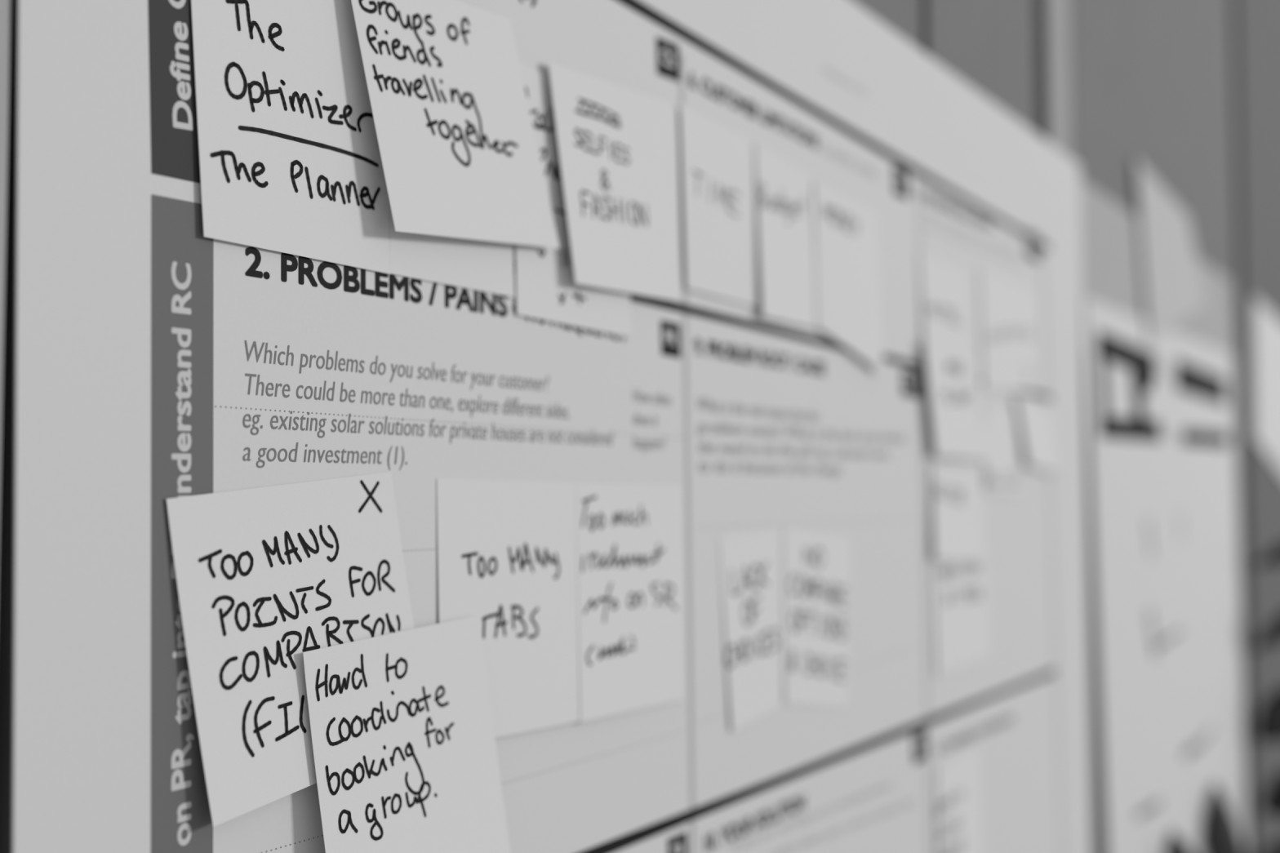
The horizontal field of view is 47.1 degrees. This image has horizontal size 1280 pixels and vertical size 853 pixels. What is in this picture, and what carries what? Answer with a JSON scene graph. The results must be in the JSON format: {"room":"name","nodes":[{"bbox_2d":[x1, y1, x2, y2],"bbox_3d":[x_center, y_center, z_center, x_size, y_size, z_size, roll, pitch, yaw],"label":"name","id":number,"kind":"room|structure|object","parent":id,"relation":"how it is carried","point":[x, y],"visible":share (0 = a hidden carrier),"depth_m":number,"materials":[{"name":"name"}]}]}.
{"room":"office meeting room","nodes":[
{"label":"office meeting room","id":0,"kind":"room"},
{"bbox_3d":[2.104,1.489,0.218,4.120,0.049,5.800,-2,-3,30],"label":"floor","id":1,"kind":"structure","parent":0,"visible":0},
{"bbox_2d":[1164,543,1279,852],"bbox_3d":[0.782,0.824,1.512,0.332,1.412,0.728,-2,-3,30],"label":"potted plant","id":2,"kind":"object","parent":1,"relation":"on","point":[1220,831],"visible":1,"depth_m":1.78,"materials":[{"name":"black plant"}]},
{"bbox_3d":[0.362,0.167,1.284,0.108,2.700,5.800,-2,-3,30],"label":"wall","id":3,"kind":"structure","parent":0,"visible":0},
{"bbox_2d":[0,0,11,469],"bbox_3d":[-0.579,0.075,-0.483,0.012,2.690,1.794,-2,-3,30],"label":"wall panel","id":4,"kind":"object","parent":3,"relation":"attached to","point":[5,5],"depth_m":0.30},
{"bbox_2d":[0,0,921,852],"bbox_3d":[0.009,0.129,0.546,0.012,2.690,0.567,-2,-3,30],"label":"wall panel","id":5,"kind":"object","parent":3,"relation":"attached to","point":[904,17],"visible":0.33,"depth_m":0.31,"materials":[{"name":"grey"}]},
{"bbox_2d":[12,0,1091,852],"bbox_3d":[0.103,0.052,0.701,0.001,0.547,0.938,-2,-3,30],"label":"poster","id":6,"kind":"object","parent":5,"relation":"attached to","point":[158,359],"visible":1,"depth_m":0.51,"materials":[{"name":"paper"}]},
{"bbox_2d":[166,471,413,826],"bbox_3d":[-0.082,0.052,0.371,0.004,0.083,0.096,-2,-3,30],"label":"sticky note","id":7,"kind":"object","parent":6,"relation":"attached to","point":[267,577],"visible":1,"depth_m":0.36,"materials":[{"name":"paper"}]},
{"bbox_2d":[191,0,391,274],"bbox_3d":[-0.087,-0.082,0.372,0.001,0.079,0.075,-2,-3,30],"label":"sticky note","id":8,"kind":"object","parent":6,"relation":"attached to","point":[291,162],"visible":1,"depth_m":0.37,"materials":[{"name":"paper"}]},
{"bbox_2d":[302,614,511,852],"bbox_3d":[-0.060,0.093,0.401,0.004,0.079,0.089,-2,-3,29],"label":"sticky note","id":9,"kind":"object","parent":6,"relation":"attached to","point":[402,734],"visible":1,"depth_m":0.40,"materials":[{"name":"paper"}]},
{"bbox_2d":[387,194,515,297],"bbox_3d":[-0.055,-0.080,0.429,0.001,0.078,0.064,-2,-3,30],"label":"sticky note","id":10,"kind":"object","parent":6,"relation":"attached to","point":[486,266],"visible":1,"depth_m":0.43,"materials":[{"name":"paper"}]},
{"bbox_2d":[351,0,559,248],"bbox_3d":[-0.051,-0.089,0.428,0.004,0.076,0.103,-2,-3,29],"label":"sticky note","id":11,"kind":"object","parent":6,"relation":"attached to","point":[460,158],"visible":1,"depth_m":0.42,"materials":[{"name":"paper"}]},
{"bbox_2d":[436,479,580,737],"bbox_3d":[-0.039,0.056,0.449,0.001,0.078,0.075,-2,-3,30],"label":"sticky note","id":12,"kind":"object","parent":6,"relation":"attached to","point":[507,550],"visible":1,"depth_m":0.45,"materials":[{"name":"paper"}]},
{"bbox_2d":[515,62,631,337],"bbox_3d":[-0.021,-0.073,0.487,0.001,0.080,0.073,-2,-3,30],"label":"sticky note","id":13,"kind":"object","parent":6,"relation":"attached to","point":[547,289],"visible":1,"depth_m":0.48,"materials":[{"name":"paper"}]},
{"bbox_2d":[548,61,681,302],"bbox_3d":[-0.006,-0.084,0.509,0.003,0.078,0.092,-2,-3,29],"label":"sticky note","id":14,"kind":"object","parent":6,"relation":"attached to","point":[618,145],"visible":1,"depth_m":0.51,"materials":[{"name":"paper"}]},
{"bbox_2d":[576,482,684,722],"bbox_3d":[-0.002,0.060,0.513,0.001,0.079,0.075,-2,-3,29],"label":"sticky note","id":15,"kind":"object","parent":6,"relation":"attached to","point":[630,537],"visible":1,"depth_m":0.51,"materials":[{"name":"paper"}]},
{"bbox_2d":[680,103,759,307],"bbox_3d":[0.032,-0.085,0.580,0.001,0.069,0.072,-2,-3,29],"label":"sticky note","id":16,"kind":"object","parent":6,"relation":"attached to","point":[719,178],"visible":1,"depth_m":0.58,"materials":[{"name":"paper"}]},
{"bbox_2d":[719,528,780,731],"bbox_3d":[0.045,0.081,0.596,0.001,0.079,0.056,-2,-3,30],"label":"sticky note","id":17,"kind":"object","parent":6,"relation":"attached to","point":[750,561],"visible":1,"depth_m":0.60,"materials":[{"name":"paper"}]},
{"bbox_2d":[755,142,817,329],"bbox_3d":[0.064,-0.080,0.634,0.002,0.072,0.065,-2,-3,29],"label":"sticky note","id":18,"kind":"object","parent":6,"relation":"attached to","point":[784,189],"visible":1,"depth_m":0.63,"materials":[{"name":"paper"}]},
{"bbox_2d":[783,526,849,708],"bbox_3d":[0.080,0.087,0.657,0.001,0.085,0.076,-2,-3,30],"label":"sticky note","id":19,"kind":"object","parent":6,"relation":"attached to","point":[816,566],"visible":1,"depth_m":0.65,"materials":[{"name":"paper"}]},
{"bbox_2d":[813,179,884,373],"bbox_3d":[0.100,-0.069,0.695,0.003,0.082,0.081,-2,-3,30],"label":"sticky note","id":20,"kind":"object","parent":6,"relation":"attached to","point":[848,285],"visible":1,"depth_m":0.69,"materials":[{"name":"paper"}]},
{"bbox_2d":[919,251,973,368],"bbox_3d":[0.174,-0.061,0.828,0.001,0.062,0.095,-2,-3,30],"label":"sticky note","id":21,"kind":"object","parent":6,"relation":"attached to","point":[944,286],"visible":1,"depth_m":0.82,"materials":[{"name":"paper"}]},
{"bbox_2d":[924,340,986,460],"bbox_3d":[0.179,-0.013,0.831,0.001,0.061,0.119,-2,-3,28],"label":"sticky note","id":22,"kind":"object","parent":6,"relation":"attached to","point":[953,375],"visible":1,"depth_m":0.83,"materials":[{"name":"paper"}]},
{"bbox_2d":[931,463,986,562],"bbox_3d":[0.182,0.051,0.836,0.002,0.057,0.102,-2,-3,28],"label":"sticky note","id":23,"kind":"object","parent":6,"relation":"attached to","point":[957,493],"visible":1,"depth_m":0.83,"materials":[{"name":"paper"}]},
{"bbox_2d":[937,742,982,852],"bbox_3d":[0.180,0.227,0.824,0.001,0.087,0.084,-2,-3,30],"label":"sticky note","id":24,"kind":"object","parent":6,"relation":"attached to","point":[959,815],"visible":1,"depth_m":0.82,"materials":[{"name":"paper"}]},
{"bbox_2d":[933,560,990,675],"bbox_3d":[0.185,0.105,0.839,0.001,0.065,0.104,-2,-3,30],"label":"sticky note","id":25,"kind":"object","parent":6,"relation":"attached to","point":[961,587],"visible":1,"depth_m":0.83,"materials":[{"name":"paper"}]},
{"bbox_2d":[982,404,1022,496],"bbox_3d":[0.227,0.016,0.917,0.001,0.055,0.083,-2,-3,30],"label":"sticky note","id":26,"kind":"object","parent":6,"relation":"attached to","point":[1002,464],"visible":1,"depth_m":0.91,"materials":[{"name":"paper"}]},
{"bbox_2d":[979,267,1039,391],"bbox_3d":[0.237,-0.056,0.938,0.002,0.074,0.131,-2,-3,30],"label":"sticky note","id":27,"kind":"object","parent":6,"relation":"attached to","point":[1009,316],"visible":1,"depth_m":0.93,"materials":[{"name":"paper"}]},
{"bbox_2d":[1016,395,1058,474],"bbox_3d":[0.269,0.007,0.987,0.002,0.048,0.113,-2,-3,29],"label":"sticky note","id":28,"kind":"object","parent":6,"relation":"attached to","point":[1036,420],"visible":1,"depth_m":0.98,"materials":[{"name":"paper"}]},
{"bbox_2d":[921,0,1035,132],"bbox_3d":[0.212,0.147,0.901,0.012,2.690,0.227,-2,-3,30],"label":"wall panel","id":29,"kind":"object","parent":3,"relation":"attached to","point":[988,45],"visible":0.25,"depth_m":0.92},
{"bbox_2d":[1033,0,1071,158],"bbox_3d":[0.303,0.155,1.059,0.012,2.690,0.067,-2,-3,30],"label":"trim","id":30,"kind":"structure","parent":3,"relation":"attached to","point":[1052,67],"depth_m":1.06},
{"bbox_2d":[1069,0,1248,852],"bbox_3d":[0.536,0.177,1.466,0.012,2.690,0.866,-2,-3,30],"label":"wall panel","id":31,"kind":"object","parent":3,"relation":"attached to","point":[1152,80],"visible":0.25,"depth_m":1.41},
{"bbox_2d":[1080,178,1235,391],"bbox_3d":[0.531,-0.119,1.460,0.001,0.155,0.818,-2,-3,30],"label":"sheet","id":32,"kind":"object","parent":31,"relation":"attached to","point":[1113,271],"visible":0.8,"depth_m":1.26,"materials":[{"name":"grey paper"}]},
{"bbox_2d":[1083,296,1247,852],"bbox_3d":[0.538,0.192,1.454,0.002,0.594,0.806,-2,-3,30],"label":"printed poster","id":33,"kind":"object","parent":31,"relation":"attached to","point":[1162,409],"visible":0.96,"depth_m":1.36,"materials":[{"name":"paper"}]},
{"bbox_2d":[1136,156,1205,341],"bbox_3d":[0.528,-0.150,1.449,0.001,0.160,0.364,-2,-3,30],"label":"sticky note","id":34,"kind":"object","parent":33,"relation":"attached to","point":[1174,290],"visible":1,"depth_m":1.40,"materials":[{"name":"paper"}]},
{"bbox_2d":[1231,0,1279,852],"bbox_3d":[1.316,0.248,2.831,0.012,2.690,2.162,-2,-3,30],"label":"wall panel","id":35,"kind":"object","parent":3,"relation":"attached to","point":[1255,24],"visible":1,"depth_m":1.99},
{"bbox_2d":[1251,294,1279,472],"bbox_3d":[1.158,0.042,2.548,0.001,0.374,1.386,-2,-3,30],"label":"paper sheet","id":36,"kind":"object","parent":35,"relation":"attached to","point":[1265,325],"visible":1,"depth_m":2.07,"materials":[{"name":"white paper"}]}
]}

